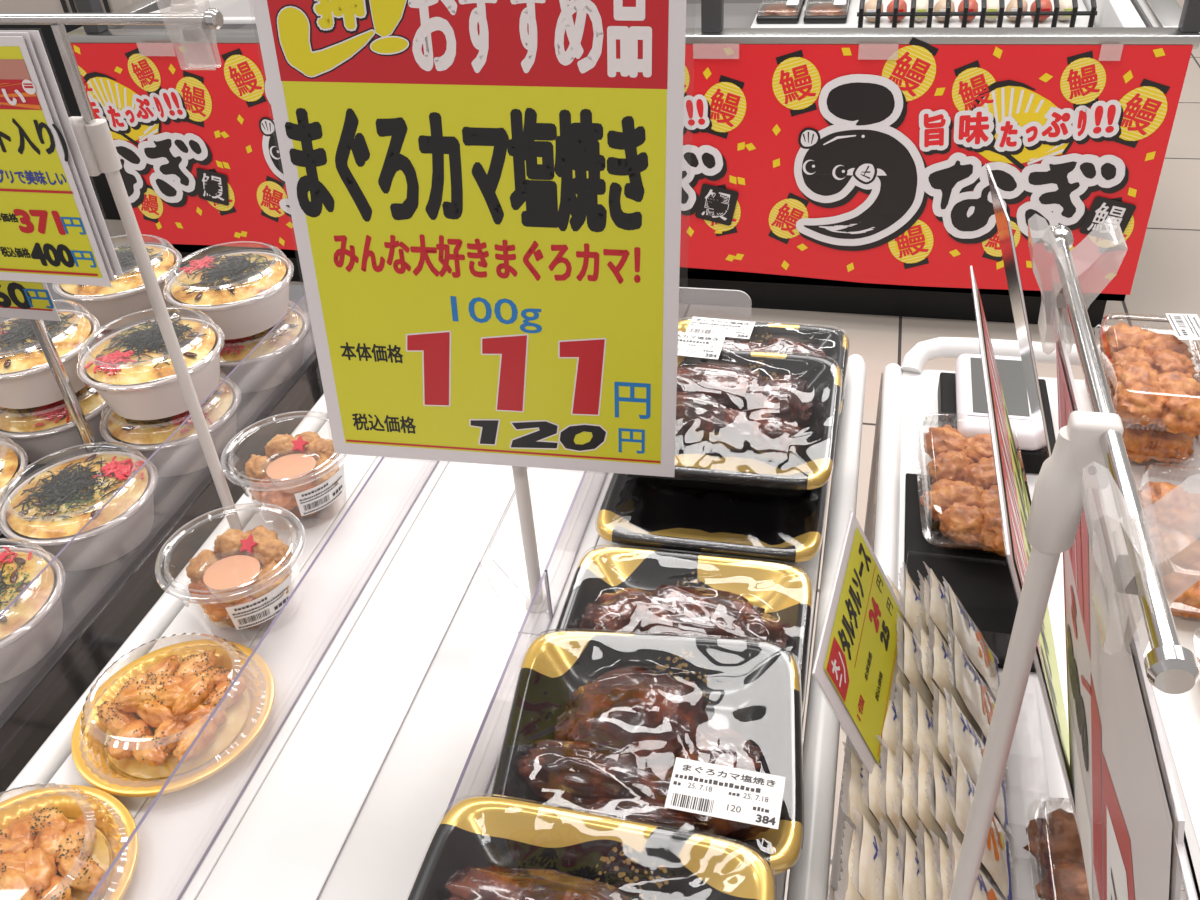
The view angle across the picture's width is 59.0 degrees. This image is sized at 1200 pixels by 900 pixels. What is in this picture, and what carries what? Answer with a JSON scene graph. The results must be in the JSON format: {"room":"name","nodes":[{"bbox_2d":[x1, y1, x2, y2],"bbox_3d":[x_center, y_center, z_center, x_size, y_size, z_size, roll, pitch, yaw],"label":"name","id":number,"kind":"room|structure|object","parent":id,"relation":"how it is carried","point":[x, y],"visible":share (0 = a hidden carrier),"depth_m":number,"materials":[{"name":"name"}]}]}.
{"room":"food shop","nodes":[
{"label":"food shop","id":0,"kind":"room"},
{"bbox_2d":[104,0,1199,899],"bbox_3d":[0.247,-0.543,3.060,11.000,0.100,10.500,5,37,13],"label":"floor","id":1,"kind":"structure","parent":0,"point":[1166,280],"depth_m":2.64,"materials":[{"name":"tile"}]},
{"bbox_2d":[0,0,139,219],"bbox_3d":[-1.957,-1.355,3.594,1.540,0.860,0.752,5,37,13],"label":"display case","id":2,"kind":"object","parent":1,"relation":"on","point":[103,193],"visible":0.09,"depth_m":3.13,"materials":[{"name":"black plastic"}]},
{"bbox_2d":[0,283,323,796],"bbox_3d":[-0.657,0.442,1.047,0.630,0.799,1.200,5,37,13],"label":"shelf","id":3,"kind":"object","parent":1,"relation":"on","point":[103,605],"visible":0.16,"depth_m":0.84,"materials":[{"name":"grey metal"}]},
{"bbox_2d":[0,434,27,534],"bbox_3d":[-0.546,0.037,0.897,0.124,0.060,0.124,7,38,15],"label":"lidded bowl","id":4,"kind":"object","parent":3,"relation":"on","point":[12,459],"visible":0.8,"depth_m":0.90,"materials":[{"name":"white plastic"}]},
{"bbox_2d":[0,538,65,682],"bbox_3d":[-0.451,0.121,0.772,0.124,0.060,0.124,19,42,29],"label":"lidded bowl","id":5,"kind":"object","parent":3,"relation":"on","point":[32,625],"visible":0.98,"depth_m":0.76,"materials":[{"name":"white plastic"}]},
{"bbox_2d":[0,385,109,463],"bbox_3d":[-0.509,-0.037,0.994,0.124,0.060,0.124,6,37,14],"label":"lidded bowl","id":6,"kind":"object","parent":3,"relation":"on","point":[41,431],"visible":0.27,"depth_m":0.96,"materials":[{"name":"white plastic"}]},
{"bbox_2d":[0,299,99,408],"bbox_3d":[-0.513,-0.086,0.958,0.124,0.060,0.124,3,37,11],"label":"lidded bowl","id":7,"kind":"object","parent":6,"relation":"on","point":[27,380],"visible":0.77,"depth_m":0.93,"materials":[{"name":"white plastic"}]},
{"bbox_2d":[29,319,99,453],"bbox_3d":[-0.445,-0.069,0.868,0.022,0.255,0.022,5,37,13],"label":"sign pole","id":8,"kind":"object","parent":3,"relation":"on","point":[41,331],"visible":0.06,"depth_m":0.87,"materials":[{"name":"silver metal"}]},
{"bbox_2d":[0,280,60,320],"bbox_3d":[-0.514,-0.159,0.811,0.191,0.125,0.003,5,37,13],"label":"price card","id":9,"kind":"object","parent":8,"relation":"attached to","point":[18,299],"visible":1,"depth_m":0.82,"materials":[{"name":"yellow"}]},
{"bbox_2d":[0,442,157,570],"bbox_3d":[-0.423,0.047,0.870,0.124,0.060,0.124,-7,36,-3],"label":"lidded bowl","id":10,"kind":"object","parent":3,"relation":"on","point":[49,508],"visible":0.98,"depth_m":0.85,"materials":[{"name":"white plastic"}]},
{"bbox_2d":[96,307,183,343],"bbox_3d":[-0.476,-0.119,1.103,0.124,0.060,0.124,4,37,12],"label":"lidded bowl","id":11,"kind":"object","parent":3,"relation":"on","point":[174,311],"visible":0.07,"depth_m":1.07,"materials":[{"name":"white plastic"}]},
{"bbox_2d":[52,234,181,328],"bbox_3d":[-0.481,-0.169,1.068,0.124,0.060,0.124,4,37,12],"label":"lidded bowl","id":12,"kind":"object","parent":11,"relation":"on","point":[127,294],"visible":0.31,"depth_m":1.03,"materials":[{"name":"white plastic"}]},
{"bbox_2d":[0,294,305,616],"bbox_3d":[-0.393,0.146,0.712,0.002,0.080,1.150,5,37,13],"label":"divider","id":13,"kind":"object","parent":3,"relation":"on","point":[271,330],"visible":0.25,"depth_m":0.81,"materials":[{"name":"grey"}]},
{"bbox_2d":[99,371,240,476],"bbox_3d":[-0.387,-0.026,0.966,0.124,0.060,0.124,4,37,12],"label":"lidded bowl","id":14,"kind":"object","parent":3,"relation":"on","point":[182,453],"visible":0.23,"depth_m":0.93,"materials":[{"name":"white plastic"}]},
{"bbox_2d":[76,307,224,419],"bbox_3d":[-0.389,-0.075,0.930,0.124,0.060,0.124,-5,36,-1],"label":"lidded bowl","id":15,"kind":"object","parent":14,"relation":"on","point":[131,368],"visible":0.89,"depth_m":0.90,"materials":[{"name":"white plastic"}]},
{"bbox_2d":[220,300,309,392],"bbox_3d":[-0.353,-0.107,1.073,0.124,0.060,0.124,-7,36,-3],"label":"lidded bowl","id":16,"kind":"object","parent":3,"relation":"on","point":[279,356],"visible":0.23,"depth_m":1.04,"materials":[{"name":"white plastic"}]},
{"bbox_2d":[163,241,293,339],"bbox_3d":[-0.359,-0.155,1.036,0.124,0.060,0.124,-23,40,-23],"label":"lidded bowl","id":17,"kind":"object","parent":16,"relation":"on","point":[246,294],"visible":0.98,"depth_m":1.01,"materials":[{"name":"white plastic"}]},
{"bbox_2d":[0,354,866,899],"bbox_3d":[-0.080,0.487,0.914,0.504,0.808,1.010,5,37,13],"label":"display table","id":18,"kind":"object","parent":1,"relation":"on","point":[285,834],"visible":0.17,"depth_m":0.71,"materials":[{"name":"white laminate"}]},
{"bbox_2d":[0,783,138,899],"bbox_3d":[-0.322,0.233,0.583,0.126,0.038,0.126,-15,37,-15],"label":"plate","id":19,"kind":"object","parent":18,"relation":"on","point":[57,842],"visible":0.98,"depth_m":0.60,"materials":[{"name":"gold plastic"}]},
{"bbox_2d":[0,8,242,530],"bbox_3d":[-0.412,-0.085,0.769,0.438,0.444,0.018,5,37,13],"label":"sign stand","id":20,"kind":"object","parent":18,"relation":"attached to","point":[93,136],"visible":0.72,"depth_m":0.66,"materials":[{"name":"grey plastic"}]},
{"bbox_2d":[0,36,111,286],"bbox_3d":[-0.411,-0.173,0.646,0.214,0.153,0.003,5,37,13],"label":"price card","id":21,"kind":"object","parent":20,"relation":"attached to","point":[47,236],"visible":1,"depth_m":0.64,"materials":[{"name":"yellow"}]},
{"bbox_2d":[0,32,114,280],"bbox_3d":[-0.405,-0.176,0.646,0.200,0.152,0.003,5,37,13],"label":"price card","id":22,"kind":"object","parent":20,"relation":"attached to","point":[25,35],"visible":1,"depth_m":0.62,"materials":[{"name":"white plastic"}]},
{"bbox_2d":[0,30,122,275],"bbox_3d":[-0.400,-0.179,0.647,0.200,0.150,0.003,5,37,13],"label":"price card","id":23,"kind":"object","parent":20,"relation":"attached to","point":[36,40],"visible":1,"depth_m":0.62,"materials":[{"name":"white plastic"}]},
{"bbox_2d":[182,27,203,40],"bbox_3d":[-0.232,-0.239,0.601,0.021,0.046,0.020,5,37,13],"label":"clip","id":24,"kind":"object","parent":20,"relation":"attached to","point":[189,33],"visible":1,"depth_m":0.60,"materials":[{"name":"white plastic"}]},
{"bbox_2d":[71,632,274,796],"bbox_3d":[-0.273,0.161,0.675,0.126,0.038,0.126,-12,37,-10],"label":"plate","id":25,"kind":"object","parent":18,"relation":"on","point":[129,736],"visible":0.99,"depth_m":0.67,"materials":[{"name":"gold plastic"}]},
{"bbox_2d":[155,503,304,641],"bbox_3d":[-0.254,0.091,0.751,0.102,0.058,0.102,-25,41,-26],"label":"cup","id":26,"kind":"object","parent":18,"relation":"on","point":[245,582],"visible":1,"depth_m":0.73,"materials":[{"name":"clear plastic"}]},
{"bbox_2d":[199,556,264,601],"bbox_3d":[-0.253,0.088,0.733,0.045,0.022,0.045,8,38,16],"label":"pot","id":27,"kind":"object","parent":26,"relation":"on","point":[221,578],"depth_m":0.73,"materials":[{"name":"orange plastic"}]},
{"bbox_2d":[87,457,438,899],"bbox_3d":[-0.182,0.088,0.740,0.002,0.068,0.760,5,37,13],"label":"divider","id":28,"kind":"object","parent":18,"relation":"on","point":[95,890],"visible":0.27,"depth_m":0.65,"materials":[{"name":"grey"}]},
{"bbox_2d":[220,411,347,530],"bbox_3d":[-0.244,0.020,0.847,0.102,0.058,0.102,-25,41,-26],"label":"cup","id":29,"kind":"object","parent":18,"relation":"on","point":[301,474],"visible":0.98,"depth_m":0.83,"materials":[{"name":"clear plastic"}]},
{"bbox_2d":[317,562,551,899],"bbox_3d":[-0.114,0.211,0.584,0.070,0.046,0.485,5,37,13],"label":"divider","id":30,"kind":"object","parent":18,"relation":"on","point":[544,575],"visible":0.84,"depth_m":0.64,"materials":[{"name":"grey"}]},
{"bbox_2d":[512,466,547,613],"bbox_3d":[-0.056,-0.035,0.648,0.018,0.360,0.018,5,37,13],"label":"sign stand","id":31,"kind":"object","parent":18,"relation":"on","point":[520,475],"visible":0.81,"depth_m":0.71,"materials":[{"name":"grey plastic"}]},
{"bbox_2d":[252,0,695,476],"bbox_3d":[-0.062,-0.116,0.564,0.229,0.310,0.021,2,37,9],"label":"price card","id":32,"kind":"object","parent":31,"relation":"attached to","point":[484,196],"visible":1,"depth_m":0.56,"materials":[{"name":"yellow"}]},
{"bbox_2d":[489,467,607,617],"bbox_3d":[-0.023,-0.015,0.884,0.068,0.046,0.381,5,37,13],"label":"divider","id":33,"kind":"object","parent":18,"relation":"on","point":[585,472],"visible":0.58,"depth_m":0.78,"materials":[{"name":"grey"}]},
{"bbox_2d":[407,794,776,899],"bbox_3d":[-0.013,0.228,0.458,0.164,0.042,0.148,6,37,14],"label":"tray","id":34,"kind":"object","parent":18,"relation":"on","point":[485,847],"visible":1,"depth_m":0.50,"materials":[{"name":"black plastic"}]},
{"bbox_2d":[490,629,803,874],"bbox_3d":[0.028,0.163,0.585,0.164,0.045,0.148,2,37,8],"label":"tray","id":35,"kind":"object","parent":18,"relation":"on","point":[698,734],"visible":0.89,"depth_m":0.58,"materials":[{"name":"black plastic"}]},
{"bbox_2d":[555,544,813,715],"bbox_3d":[0.053,0.123,0.690,0.164,0.040,0.149,5,38,12],"label":"tray","id":36,"kind":"object","parent":18,"relation":"on","point":[617,589],"visible":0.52,"depth_m":0.71,"materials":[{"name":"black plastic"}]},
{"bbox_2d":[595,473,829,565],"bbox_3d":[0.089,0.035,0.808,0.164,0.036,0.149,5,36,13],"label":"tray","id":37,"kind":"object","parent":18,"relation":"on","point":[634,511],"visible":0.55,"depth_m":0.79,"materials":[{"name":"black plastic"}]},
{"bbox_2d":[636,332,842,495],"bbox_3d":[0.099,-0.026,0.814,0.164,0.054,0.151,5,37,13],"label":"tray","id":38,"kind":"object","parent":37,"relation":"on","point":[763,423],"visible":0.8,"depth_m":0.80,"materials":[{"name":"black plastic"}]},
{"bbox_2d":[679,287,751,305],"bbox_3d":[0.051,-0.117,1.067,0.196,0.085,0.046,5,37,13],"label":"end panel","id":39,"kind":"object","parent":18,"relation":"on","point":[679,287],"visible":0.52,"depth_m":1.04,"materials":[{"name":"grey"}]},
{"bbox_2d":[678,317,848,414],"bbox_3d":[0.129,-0.068,0.917,0.164,0.039,0.148,5,37,13],"label":"tray","id":40,"kind":"object","parent":18,"relation":"on","point":[745,335],"visible":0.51,"depth_m":0.94,"materials":[{"name":"black plastic"}]},
{"bbox_2d":[67,0,1199,327],"bbox_3d":[0.043,-1.128,2.820,2.610,1.150,1.022,5,37,13],"label":"display case","id":41,"kind":"object","parent":1,"relation":"on","point":[1116,22],"visible":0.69,"depth_m":2.56,"materials":[{"name":"grey"}]},
{"bbox_2d":[70,43,297,249],"bbox_3d":[-0.667,-0.742,2.654,1.375,0.561,0.017,5,37,13],"label":"banner","id":42,"kind":"object","parent":41,"relation":"attached to","point":[192,126],"visible":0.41,"depth_m":2.73,"materials":[{"name":"red paper"}]},
{"bbox_2d":[751,0,1094,27],"bbox_3d":[0.827,-1.128,2.778,0.820,0.060,0.380,5,37,13],"label":"shelf","id":43,"kind":"object","parent":41,"relation":"in","point":[852,19],"visible":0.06,"depth_m":2.66,"materials":[{"name":"grey metal"}]},
{"bbox_2d":[756,0,802,23],"bbox_3d":[0.469,-1.147,2.762,0.108,0.033,0.144,5,37,13],"label":"pack","id":44,"kind":"object","parent":43,"relation":"on","point":[771,11],"visible":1,"depth_m":2.73,"materials":[{"name":"black"}]},
{"bbox_2d":[803,0,849,22],"bbox_3d":[0.586,-1.136,2.735,0.108,0.033,0.144,5,37,13],"label":"pack","id":45,"kind":"object","parent":43,"relation":"on","point":[816,11],"visible":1,"depth_m":2.70,"materials":[{"name":"black"}]},
{"bbox_2d":[864,0,882,22],"bbox_3d":[0.687,-1.105,2.664,0.050,0.056,0.062,12,39,21],"label":"bag","id":46,"kind":"object","parent":43,"relation":"on","point":[870,6],"visible":0.52,"depth_m":2.64,"materials":[{"name":"beige plastic"}]},
{"bbox_2d":[887,0,906,21],"bbox_3d":[0.742,-1.099,2.651,0.050,0.056,0.061,1,36,7],"label":"bag","id":47,"kind":"object","parent":43,"relation":"on","point":[902,4],"visible":0.6,"depth_m":2.63,"materials":[{"name":"red"}]},
{"bbox_2d":[910,0,928,21],"bbox_3d":[0.797,-1.094,2.637,0.049,0.054,0.059,3,37,10],"label":"bag","id":48,"kind":"object","parent":43,"relation":"on","point":[921,5],"visible":0.48,"depth_m":2.62,"materials":[{"name":"beige plastic"}]},
{"bbox_2d":[933,0,954,21],"bbox_3d":[0.853,-1.089,2.625,0.051,0.054,0.059,5,37,12],"label":"bag","id":49,"kind":"object","parent":43,"relation":"on","point":[940,6],"visible":0.67,"depth_m":2.61,"materials":[{"name":"beige plastic"}]},
{"bbox_2d":[958,0,977,21],"bbox_3d":[0.907,-1.085,2.612,0.048,0.054,0.060,6,38,15],"label":"bag","id":50,"kind":"object","parent":43,"relation":"on","point":[973,5],"visible":0.66,"depth_m":2.59,"materials":[{"name":"red"}]},
{"bbox_2d":[985,0,998,21],"bbox_3d":[0.962,-1.080,2.599,0.052,0.056,0.060,8,38,17],"label":"bag","id":51,"kind":"object","parent":43,"relation":"on","point":[992,5],"visible":0.52,"depth_m":2.58,"materials":[{"name":"beige plastic"}]},
{"bbox_2d":[1005,0,1027,20],"bbox_3d":[1.016,-1.076,2.587,0.051,0.054,0.061,10,39,19],"label":"bag","id":52,"kind":"object","parent":43,"relation":"on","point":[1012,5],"visible":0.5,"depth_m":2.57,"materials":[{"name":"beige plastic"}]},
{"bbox_2d":[1030,0,1052,21],"bbox_3d":[1.072,-1.071,2.574,0.051,0.055,0.061,0,36,6],"label":"bag","id":53,"kind":"object","parent":43,"relation":"on","point":[1046,5],"visible":0.59,"depth_m":2.55,"materials":[{"name":"red plastic"}]},
{"bbox_2d":[1058,0,1072,20],"bbox_3d":[1.127,-1.065,2.560,0.050,0.054,0.062,2,37,8],"label":"bag","id":54,"kind":"object","parent":43,"relation":"on","point":[1065,5],"visible":0.41,"depth_m":2.54,"materials":[{"name":"beige plastic"}]},
{"bbox_2d":[680,37,1192,294],"bbox_3d":[0.590,-0.628,2.360,1.208,0.560,0.018,5,37,13],"label":"banner","id":55,"kind":"object","parent":41,"relation":"attached to","point":[851,163],"visible":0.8,"depth_m":2.32,"materials":[{"name":"red paper"}]},
{"bbox_2d":[830,337,1199,899],"bbox_3d":[0.465,0.536,0.777,0.596,0.822,0.996,5,37,13],"label":"wagon","id":56,"kind":"object","parent":1,"relation":"on","point":[908,392],"visible":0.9,"depth_m":0.77,"materials":[{"name":"white laminate"}]},
{"bbox_2d":[903,473,1035,671],"bbox_3d":[0.262,0.080,0.758,0.085,0.004,0.195,5,37,13],"label":"mat","id":57,"kind":"object","parent":56,"relation":"on","point":[983,584],"visible":0.25,"depth_m":0.75,"materials":[{"name":"black plastic"}]},
{"bbox_2d":[913,413,1031,556],"bbox_3d":[0.280,0.024,0.798,0.080,0.035,0.154,3,37,11],"label":"pack","id":58,"kind":"object","parent":57,"relation":"on","point":[963,494],"visible":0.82,"depth_m":0.78,"materials":[{"name":"clear plastic"}]},
{"bbox_2d":[938,354,1055,473],"bbox_3d":[0.327,-0.034,0.873,0.087,0.044,0.113,5,37,13],"label":"digital display","id":59,"kind":"object","parent":56,"relation":"on","point":[962,405],"visible":0.54,"depth_m":0.86,"materials":[{"name":"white plastic"}]},
{"bbox_2d":[986,164,1051,463],"bbox_3d":[0.283,-0.065,0.704,0.072,0.226,0.087,2,37,9],"label":"price card","id":60,"kind":"object","parent":56,"relation":"on","point":[1005,233],"visible":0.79,"depth_m":0.68,"materials":[{"name":"white"}]},
{"bbox_2d":[949,225,1199,899],"bbox_3d":[0.157,0.120,0.420,0.022,0.349,0.227,5,37,13],"label":"sign stand","id":61,"kind":"object","parent":56,"relation":"on","point":[1091,443],"visible":0.94,"depth_m":0.32,"materials":[{"name":"grey plastic"}]},
{"bbox_2d":[1028,217,1126,351],"bbox_3d":[0.169,-0.059,0.384,0.030,0.046,0.021,5,37,13],"label":"clip","id":62,"kind":"object","parent":61,"relation":"attached to","point":[1058,312],"visible":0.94,"depth_m":0.39,"materials":[{"name":"clear plastic"}]},
{"bbox_2d":[1082,472,1156,655],"bbox_3d":[0.135,0.029,0.268,0.030,0.046,0.021,5,37,13],"label":"clip","id":63,"kind":"object","parent":61,"relation":"attached to","point":[1123,575],"visible":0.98,"depth_m":0.27,"materials":[{"name":"clear plastic"}]},
{"bbox_2d":[1056,325,1184,899],"bbox_3d":[0.181,0.122,0.382,0.054,0.259,0.217,4,37,12],"label":"price card","id":64,"kind":"object","parent":61,"relation":"attached to","point":[1128,850],"visible":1,"depth_m":0.33,"materials":[{"name":"white plastic"}]},
{"bbox_2d":[1102,540,1199,899],"bbox_3d":[0.179,0.163,0.298,0.089,0.209,0.172,4,37,12],"label":"price card","id":65,"kind":"object","parent":61,"relation":"attached to","point":[1189,852],"visible":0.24,"depth_m":0.26,"materials":[{"name":"white"}]},
{"bbox_2d":[1023,797,1185,899],"bbox_3d":[0.253,0.234,0.519,0.077,0.035,0.142,5,37,12],"label":"pack","id":66,"kind":"object","parent":56,"relation":"on","point":[1054,841],"visible":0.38,"depth_m":0.55,"materials":[{"name":"brown food"}]},
{"bbox_2d":[969,266,1081,847],"bbox_3d":[0.235,0.050,0.589,0.071,0.203,0.264,4,37,12],"label":"price card","id":67,"kind":"object","parent":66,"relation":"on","point":[1014,504],"visible":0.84,"depth_m":0.53,"materials":[{"name":"white"}]},
{"bbox_2d":[1091,358,1198,467],"bbox_3d":[0.443,-0.037,0.869,0.080,0.035,0.148,6,37,15],"label":"pack","id":68,"kind":"object","parent":56,"relation":"on","point":[1167,447],"visible":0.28,"depth_m":0.82,"materials":[{"name":"orange food"}]},
{"bbox_2d":[1094,313,1199,436],"bbox_3d":[0.440,-0.063,0.840,0.080,0.036,0.147,6,37,15],"label":"pack","id":69,"kind":"object","parent":68,"relation":"on","point":[1151,373],"visible":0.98,"depth_m":0.83,"materials":[{"name":"orange food"}]},
{"bbox_2d":[1134,463,1199,620],"bbox_3d":[0.415,0.063,0.731,0.077,0.040,0.147,7,38,15],"label":"pack","id":70,"kind":"object","parent":56,"relation":"on","point":[1173,513],"visible":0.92,"depth_m":0.73,"materials":[{"name":"clear plastic"}]},
{"bbox_2d":[1193,629,1199,680],"bbox_3d":[0.390,0.157,0.607,0.075,0.039,0.146,6,37,15],"label":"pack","id":71,"kind":"object","parent":56,"relation":"on","point":[1198,657],"visible":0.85,"depth_m":0.66,"materials":[{"name":"clear plastic"}]},
{"bbox_3d":[0.212,0.169,0.604,0.076,0.048,0.272,5,37,13],"label":"rack","id":72,"kind":"object","parent":56,"relation":"on","visible":0},
{"bbox_2d":[845,829,863,899],"bbox_3d":[0.134,0.221,0.512,0.043,0.072,0.042,7,38,15],"label":"sachet","id":73,"kind":"object","parent":72,"relation":"in","point":[851,893],"visible":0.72,"depth_m":0.50,"materials":[{"name":"white"}]},
{"bbox_2d":[848,749,884,841],"bbox_3d":[0.144,0.191,0.547,0.043,0.072,0.042,4,37,12],"label":"sachet","id":74,"kind":"object","parent":72,"relation":"in","point":[858,784],"visible":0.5,"depth_m":0.53,"materials":[{"name":"white"}]},
{"bbox_2d":[854,815,883,899],"bbox_3d":[0.140,0.213,0.510,0.043,0.072,0.042,5,37,13],"label":"sachet","id":75,"kind":"object","parent":72,"relation":"in","point":[871,847],"visible":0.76,"depth_m":0.50,"materials":[{"name":"white"}]},
{"bbox_2d":[867,760,902,845],"bbox_3d":[0.152,0.187,0.547,0.040,0.073,0.042,4,37,12],"label":"sachet","id":76,"kind":"object","parent":72,"relation":"in","point":[877,779],"visible":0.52,"depth_m":0.53,"materials":[{"name":"white"}]},
{"bbox_2d":[879,826,902,899],"bbox_3d":[0.152,0.219,0.513,0.043,0.072,0.042,6,37,14],"label":"sachet","id":77,"kind":"object","parent":72,"relation":"in","point":[893,849],"visible":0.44,"depth_m":0.50,"materials":[{"name":"white"}]},
{"bbox_2d":[881,700,902,765],"bbox_3d":[0.169,0.164,0.578,0.044,0.071,0.042,4,37,12],"label":"sachet","id":78,"kind":"object","parent":72,"relation":"in","point":[890,739],"visible":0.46,"depth_m":0.56,"materials":[{"name":"white"}]},
{"bbox_2d":[812,512,905,773],"bbox_3d":[0.141,0.103,0.568,0.039,0.075,0.126,9,38,18],"label":"price card","id":79,"kind":"object","parent":78,"relation":"on","point":[856,666],"visible":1,"depth_m":0.56,"materials":[{"name":"yellow paper"}]},
{"bbox_2d":[894,688,901,709],"bbox_3d":[0.174,0.134,0.620,0.043,0.072,0.042,5,37,13],"label":"sachet","id":80,"kind":"object","parent":72,"relation":"in","point":[897,696],"visible":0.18,"depth_m":0.60,"materials":[{"name":"white plastic"}]},
{"bbox_2d":[884,747,922,855],"bbox_3d":[0.161,0.190,0.544,0.041,0.073,0.042,5,37,13],"label":"sachet","id":81,"kind":"object","parent":72,"relation":"in","point":[893,789],"visible":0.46,"depth_m":0.53,"materials":[{"name":"white"}]},
{"bbox_2d":[894,655,916,700],"bbox_3d":[0.185,0.140,0.618,0.043,0.073,0.042,4,37,11],"label":"sachet","id":82,"kind":"object","parent":72,"relation":"in","point":[901,681],"visible":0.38,"depth_m":0.60,"materials":[{"name":"white plastic"}]},
{"bbox_2d":[894,686,918,767],"bbox_3d":[0.180,0.166,0.580,0.045,0.071,0.042,5,37,13],"label":"sachet","id":83,"kind":"object","parent":72,"relation":"in","point":[907,729],"visible":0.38,"depth_m":0.56,"materials":[{"name":"white"}]},
{"bbox_2d":[892,583,920,645],"bbox_3d":[0.194,0.118,0.650,0.044,0.071,0.042,6,37,14],"label":"sachet","id":84,"kind":"object","parent":72,"relation":"in","point":[899,596],"visible":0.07,"depth_m":0.65,"materials":[{"name":"white plastic"}]},
{"bbox_2d":[895,829,923,899],"bbox_3d":[0.158,0.218,0.505,0.042,0.073,0.042,6,37,14],"label":"sachet","id":85,"kind":"object","parent":72,"relation":"in","point":[912,867],"visible":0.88,"depth_m":0.49,"materials":[{"name":"white"}]},
{"bbox_2d":[899,570,932,644],"bbox_3d":[0.200,0.110,0.647,0.042,0.073,0.042,6,37,14],"label":"sachet","id":86,"kind":"object","parent":72,"relation":"in","point":[913,606],"visible":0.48,"depth_m":0.63,"materials":[{"name":"white plastic"}]},
{"bbox_2d":[896,612,937,720],"bbox_3d":[0.189,0.135,0.613,0.042,0.073,0.042,4,37,12],"label":"sachet","id":87,"kind":"object","parent":72,"relation":"in","point":[910,651],"visible":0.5,"depth_m":0.60,"materials":[{"name":"white plastic"}]},
{"bbox_2d":[895,749,938,848],"bbox_3d":[0.169,0.191,0.545,0.043,0.072,0.042,6,37,14],"label":"sachet","id":88,"kind":"object","parent":72,"relation":"in","point":[909,773],"visible":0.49,"depth_m":0.53,"materials":[{"name":"white"}]},
{"bbox_2d":[913,624,947,704],"bbox_3d":[0.198,0.137,0.611,0.042,0.073,0.042,5,37,12],"label":"sachet","id":89,"kind":"object","parent":72,"relation":"in","point":[926,648],"visible":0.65,"depth_m":0.59,"materials":[{"name":"white plastic"}]},
{"bbox_2d":[920,828,941,899],"bbox_3d":[0.170,0.220,0.511,0.042,0.072,0.042,4,37,12],"label":"sachet","id":90,"kind":"object","parent":72,"relation":"in","point":[932,887],"visible":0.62,"depth_m":0.50,"materials":[{"name":"white"}]},
{"bbox_2d":[911,748,951,853],"bbox_3d":[0.177,0.190,0.543,0.043,0.072,0.042,6,37,14],"label":"sachet","id":91,"kind":"object","parent":72,"relation":"in","point":[924,790],"visible":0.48,"depth_m":0.53,"materials":[{"name":"white"}]},
{"bbox_2d":[917,570,946,643],"bbox_3d":[0.213,0.115,0.650,0.042,0.073,0.042,4,37,11],"label":"sachet","id":92,"kind":"object","parent":72,"relation":"in","point":[929,622],"visible":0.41,"depth_m":0.63,"materials":[{"name":"white plastic"}]},
{"bbox_2d":[911,691,953,780],"bbox_3d":[0.185,0.167,0.572,0.043,0.072,0.042,4,37,12],"label":"sachet","id":93,"kind":"object","parent":72,"relation":"in","point":[925,723],"visible":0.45,"depth_m":0.56,"materials":[{"name":"white"}]},
{"bbox_2d":[930,832,952,899],"bbox_3d":[0.175,0.220,0.503,0.042,0.073,0.042,4,37,11],"label":"sachet","id":94,"kind":"object","parent":72,"relation":"in","point":[945,856],"visible":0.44,"depth_m":0.49,"materials":[{"name":"white"}]},
{"bbox_2d":[932,685,953,775],"bbox_3d":[0.197,0.167,0.575,0.043,0.072,0.042,6,37,14],"label":"sachet","id":95,"kind":"object","parent":72,"relation":"in","point":[944,746],"visible":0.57,"depth_m":0.56,"materials":[{"name":"white"}]},
{"bbox_2d":[923,561,973,666],"bbox_3d":[0.215,0.108,0.645,0.044,0.072,0.042,6,37,14],"label":"sachet","id":96,"kind":"object","parent":72,"relation":"in","point":[938,595],"visible":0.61,"depth_m":0.63,"materials":[{"name":"white plastic"}]},
{"bbox_2d":[926,626,985,744],"bbox_3d":[0.208,0.139,0.615,0.045,0.071,0.042,7,38,15],"label":"sachet","id":97,"kind":"object","parent":72,"relation":"in","point":[942,674],"visible":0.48,"depth_m":0.60,"materials":[{"name":"white plastic"}]},
{"bbox_2d":[926,750,992,885],"bbox_3d":[0.183,0.189,0.538,0.043,0.072,0.042,5,37,12],"label":"sachet","id":98,"kind":"object","parent":72,"relation":"in","point":[942,783],"visible":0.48,"depth_m":0.53,"materials":[{"name":"white"}]},
{"bbox_2d":[942,576,999,698],"bbox_3d":[0.227,0.117,0.644,0.044,0.071,0.042,4,37,11],"label":"sachet","id":99,"kind":"object","parent":72,"relation":"in","point":[967,633],"visible":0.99,"depth_m":0.64,"materials":[{"name":"white plastic"}]},
{"bbox_2d":[946,831,1002,899],"bbox_3d":[0.182,0.218,0.504,0.044,0.072,0.042,4,37,12],"label":"sachet","id":100,"kind":"object","parent":72,"relation":"in","point":[984,890],"visible":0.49,"depth_m":0.50,"materials":[{"name":"white"}]},
{"bbox_2d":[948,633,1007,768],"bbox_3d":[0.216,0.142,0.608,0.042,0.072,0.042,5,37,13],"label":"sachet","id":101,"kind":"object","parent":72,"relation":"in","point":[968,684],"visible":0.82,"depth_m":0.60,"materials":[{"name":"white"}]},
{"bbox_2d":[947,754,1011,899],"bbox_3d":[0.193,0.192,0.538,0.043,0.073,0.042,6,37,14],"label":"sachet","id":102,"kind":"object","parent":72,"relation":"in","point":[996,859],"visible":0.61,"depth_m":0.53,"materials":[{"name":"white"}]},
{"bbox_2d":[946,694,1013,836],"bbox_3d":[0.204,0.169,0.572,0.044,0.071,0.042,4,37,11],"label":"sachet","id":103,"kind":"object","parent":72,"relation":"in","point":[967,743],"visible":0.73,"depth_m":0.56,"materials":[{"name":"white"}]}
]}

